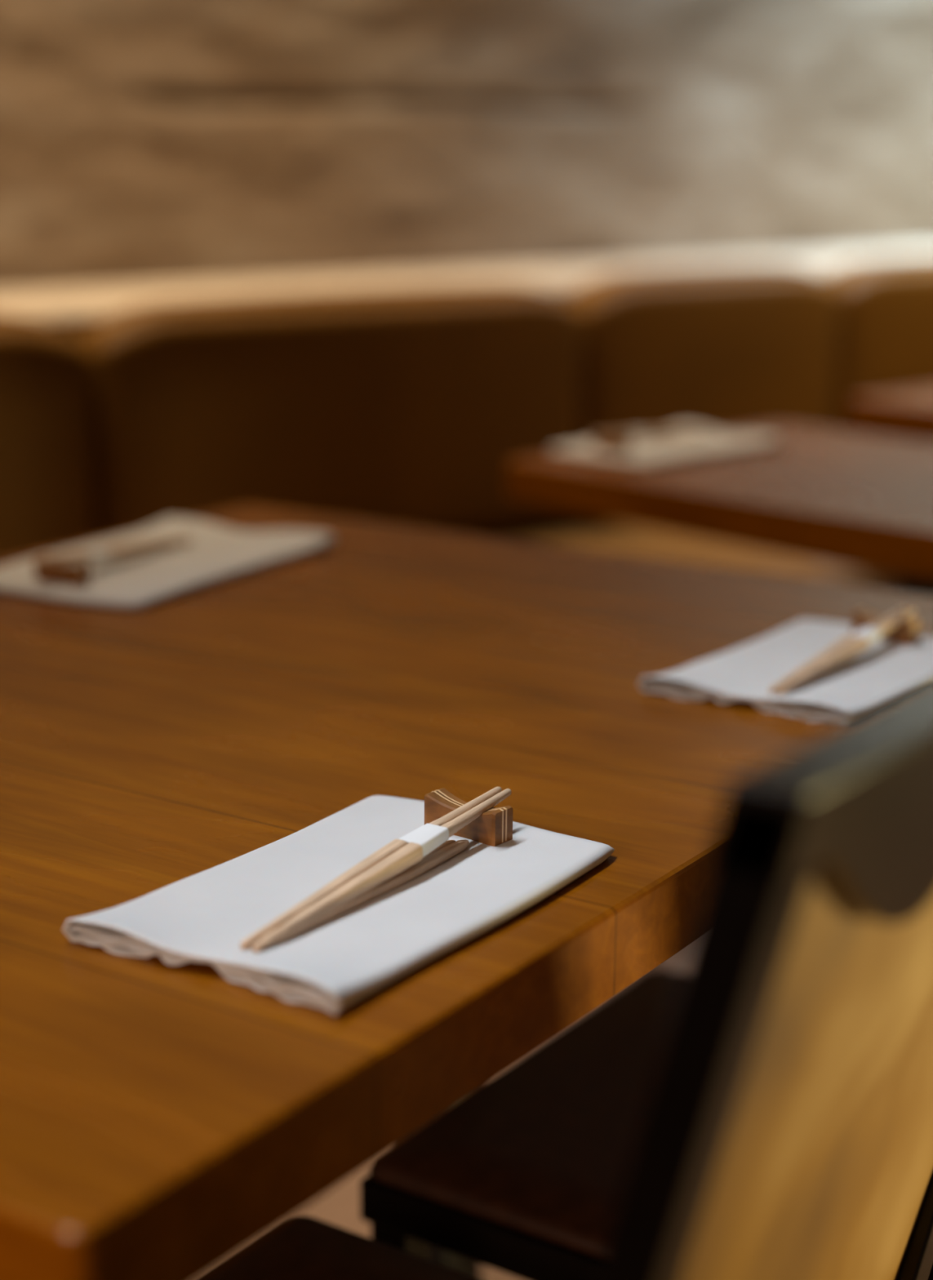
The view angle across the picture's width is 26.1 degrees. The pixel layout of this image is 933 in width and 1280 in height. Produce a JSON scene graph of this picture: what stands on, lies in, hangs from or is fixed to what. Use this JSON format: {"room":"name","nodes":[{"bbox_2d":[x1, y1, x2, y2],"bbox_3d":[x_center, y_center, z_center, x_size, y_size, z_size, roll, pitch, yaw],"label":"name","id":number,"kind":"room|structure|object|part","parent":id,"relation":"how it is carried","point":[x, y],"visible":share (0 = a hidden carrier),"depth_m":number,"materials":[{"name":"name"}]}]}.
{"room":"restaurant dining room","nodes":[
{"label":"restaurant dining room","id":0,"kind":"room"},
{"bbox_2d":[0,0,932,289],"bbox_3d":[0.519,-1.383,4.192,8.200,2.900,0.051,-12,19,-41],"label":"wall","id":1,"kind":"structure","parent":0,"point":[142,141],"depth_m":3.77,"materials":[{"name":"stone"}]},
{"bbox_2d":[0,245,932,337],"bbox_3d":[0.557,-0.335,4.169,7.700,0.878,0.425,-12,19,-41],"label":"ledge","id":2,"kind":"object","parent":1,"relation":"attached to","point":[71,309],"depth_m":3.44,"materials":[{"name":"brown wood"}]},
{"bbox_2d":[293,943,690,1279],"bbox_3d":[1.170,0.361,3.304,7.500,0.050,9.500,9,17,32],"label":"floor","id":3,"kind":"structure","parent":0,"point":[340,1206],"depth_m":2.16,"materials":[{"name":"beige"}]},
{"bbox_2d":[0,505,932,1279],"bbox_3d":[-0.181,0.396,1.457,0.865,0.750,1.129,9,17,32],"label":"dining table","id":4,"kind":"object","parent":3,"relation":"on","point":[159,1120],"visible":0.84,"depth_m":1.13,"materials":[{"name":"brown wood"}]},
{"bbox_2d":[0,516,335,608],"bbox_3d":[-0.275,-0.070,1.748,0.190,0.014,0.308,8,16,27],"label":"folded napkin","id":5,"kind":"object","parent":4,"relation":"on","point":[217,553],"visible":0.88,"depth_m":1.73,"materials":[{"name":"fabric"}]},
{"bbox_2d":[34,555,90,586],"bbox_3d":[-0.331,-0.057,1.647,0.048,0.019,0.016,9,16,32],"label":"chopstick rest","id":6,"kind":"object","parent":5,"relation":"on","point":[70,575],"visible":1,"depth_m":1.64,"materials":[{"name":"brown wood"}]},
{"bbox_2d":[31,537,193,565],"bbox_3d":[-0.299,-0.076,1.722,0.018,0.020,0.213,8,16,28],"label":"chopsticks","id":7,"kind":"object","parent":5,"relation":"on","point":[122,549],"visible":1,"depth_m":1.71,"materials":[{"name":"brown wood"}]},
{"bbox_2d":[62,795,614,1015],"bbox_3d":[-0.051,0.119,0.987,0.158,0.014,0.253,9,17,32],"label":"folded napkin","id":8,"kind":"object","parent":4,"relation":"on","point":[335,964],"visible":0.86,"depth_m":0.95,"materials":[{"name":"fabric"}]},
{"bbox_2d":[240,786,511,952],"bbox_3d":[-0.039,0.109,0.982,0.018,0.020,0.213,9,17,32],"label":"chopsticks","id":9,"kind":"object","parent":8,"relation":"on","point":[400,854],"visible":1,"depth_m":0.97,"materials":[{"name":"brown wood"}]},
{"bbox_2d":[424,787,512,846],"bbox_3d":[0.001,0.093,1.054,0.048,0.019,0.016,12,18,38],"label":"chopstick rest","id":10,"kind":"object","parent":8,"relation":"on","point":[494,827],"visible":0.8,"depth_m":1.04,"materials":[{"name":"brown wood"}]},
{"bbox_2d":[637,618,932,727],"bbox_3d":[0.253,0.017,1.411,0.158,0.014,0.252,10,17,35],"label":"folded napkin","id":11,"kind":"object","parent":4,"relation":"on","point":[885,673],"visible":0.84,"depth_m":1.37,"materials":[{"name":"fabric"}]},
{"bbox_2d":[768,607,915,695],"bbox_3d":[0.265,0.006,1.406,0.018,0.020,0.213,10,17,35],"label":"chopsticks","id":12,"kind":"object","parent":11,"relation":"on","point":[850,646],"visible":1,"depth_m":1.39,"materials":[{"name":"brown wood"}]},
{"bbox_2d":[851,608,920,646],"bbox_3d":[0.308,-0.009,1.477,0.048,0.019,0.016,12,18,40],"label":"chopstick rest","id":13,"kind":"object","parent":11,"relation":"on","point":[907,633],"visible":0.78,"depth_m":1.47,"materials":[{"name":"brown wood"}]},
{"bbox_2d":[0,254,932,591],"bbox_3d":[0.479,-0.161,3.421,6.250,0.898,0.620,-12,19,-41],"label":"banquette","id":14,"kind":"object","parent":3,"relation":"on","point":[411,406],"visible":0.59,"depth_m":3.12,"materials":[{"name":"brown leather"}]},
{"bbox_2d":[0,312,95,558],"bbox_3d":[-0.884,-0.182,2.481,0.946,0.414,0.124,-12,19,-41],"label":"cushion","id":15,"kind":"object","parent":14,"relation":"on","point":[47,374],"depth_m":2.68,"materials":[{"name":"brown leather"}]},
{"bbox_2d":[75,283,581,537],"bbox_3d":[-0.181,-0.331,3.103,0.946,0.414,0.124,-12,19,-41],"label":"cushion","id":16,"kind":"object","parent":14,"relation":"on","point":[411,406],"depth_m":3.01,"materials":[{"name":"brown leather"}]},
{"bbox_2d":[514,530,804,578],"bbox_3d":[0.014,-0.023,2.957,0.948,0.121,0.531,-12,19,-41],"label":"seat cushion","id":17,"kind":"object","parent":14,"relation":"on","point":[606,541],"depth_m":3.23,"materials":[{"name":"brown leather"}]},
{"bbox_2d":[564,264,838,516],"bbox_3d":[0.425,-0.462,3.639,0.686,0.420,0.124,-12,19,-41],"label":"cushion","id":18,"kind":"object","parent":14,"relation":"on","point":[722,348],"depth_m":3.55,"materials":[{"name":"brown leather"}]},
{"bbox_2d":[590,521,899,591],"bbox_3d":[0.620,-0.151,3.494,0.688,0.121,0.531,-12,19,-41],"label":"seat cushion","id":19,"kind":"object","parent":14,"relation":"on","point":[809,568],"depth_m":3.20,"materials":[{"name":"brown leather"}]},
{"bbox_2d":[823,254,932,443],"bbox_3d":[0.987,-0.581,4.137,0.826,0.420,0.124,-12,19,-41],"label":"cushion","id":20,"kind":"object","parent":14,"relation":"on","point":[885,338],"depth_m":3.88,"materials":[{"name":"brown leather"}]},
{"bbox_2d":[200,681,932,1279],"bbox_3d":[-0.008,0.423,0.979,0.519,0.929,0.410,9,17,32],"label":"dining chair","id":21,"kind":"object","parent":3,"relation":"on","point":[785,1132],"visible":1,"depth_m":0.67,"materials":[{"name":"black wood"}]},
{"bbox_3d":[0.042,0.485,0.738,0.141,0.925,0.027,9,17,32],"label":"post","id":22,"kind":"part","parent":21,"relation":"part of","materials":[{"name":"black wood"}]},
{"bbox_3d":[0.152,0.215,0.819,0.112,0.412,0.338,9,17,32],"label":"panel","id":23,"kind":"part","parent":21,"relation":"part of","materials":[{"name":"brown wood"}]},
{"bbox_3d":[0.193,0.044,0.750,0.046,0.081,0.386,9,17,32],"label":"rail","id":24,"kind":"part","parent":21,"relation":"part of","materials":[{"name":"brown wood"}]},
{"bbox_3d":[0.241,0.415,1.028,0.141,0.925,0.027,9,17,32],"label":"post","id":25,"kind":"part","parent":21,"relation":"part of","materials":[{"name":"black wood"}]},
{"bbox_2d":[360,968,932,1279],"bbox_3d":[0.257,0.329,1.366,0.519,0.929,0.410,9,17,32],"label":"dining chair","id":26,"kind":"object","parent":3,"relation":"on","point":[524,1176],"visible":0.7,"depth_m":1.35,"materials":[{"name":"black wood"}]},
{"bbox_3d":[-0.046,0.583,1.407,0.030,0.412,0.030,9,17,32],"label":"leg","id":27,"kind":"part","parent":26,"relation":"part of","materials":[{"name":"black wood"}]},
{"bbox_3d":[0.211,0.364,1.406,0.408,0.031,0.410,9,17,32],"label":"seat frame","id":28,"kind":"part","parent":26,"relation":"part of","materials":[{"name":"black wood"}]},
{"bbox_3d":[0.307,0.391,1.125,0.141,0.925,0.027,9,17,32],"label":"post","id":29,"kind":"part","parent":26,"relation":"part of","materials":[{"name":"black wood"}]},
{"bbox_2d":[506,422,932,595],"bbox_3d":[0.521,0.192,2.304,0.510,0.750,0.865,-12,19,-41],"label":"dining table","id":30,"kind":"object","parent":3,"relation":"on","point":[864,500],"visible":0.62,"depth_m":2.20,"materials":[{"name":"brown wood"}]},
{"bbox_2d":[549,423,782,466],"bbox_3d":[0.240,-0.237,2.438,0.162,0.014,0.263,14,19,43],"label":"folded napkin","id":31,"kind":"object","parent":30,"relation":"on","point":[651,452],"visible":0.82,"depth_m":2.41,"materials":[{"name":"fabric"}]},
{"bbox_2d":[593,432,631,453],"bbox_3d":[0.172,-0.232,2.373,0.016,0.019,0.048,-11,18,-38],"label":"chopstick rest","id":32,"kind":"object","parent":31,"relation":"on","point":[621,446],"visible":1,"depth_m":2.36,"materials":[{"name":"brown wood"}]},
{"bbox_2d":[591,430,709,439],"bbox_3d":[0.225,-0.249,2.436,0.018,0.020,0.213,14,19,43],"label":"chopsticks","id":33,"kind":"object","parent":31,"relation":"on","point":[646,434],"visible":0.99,"depth_m":2.42,"materials":[{"name":"brown wood"}]},
{"bbox_2d":[848,387,932,441],"bbox_3d":[1.037,0.048,2.902,0.510,0.750,0.865,-12,19,-41],"label":"dining table","id":34,"kind":"object","parent":3,"relation":"on","point":[905,414],"visible":1,"depth_m":2.91,"materials":[{"name":"brown wood"}]}
]}

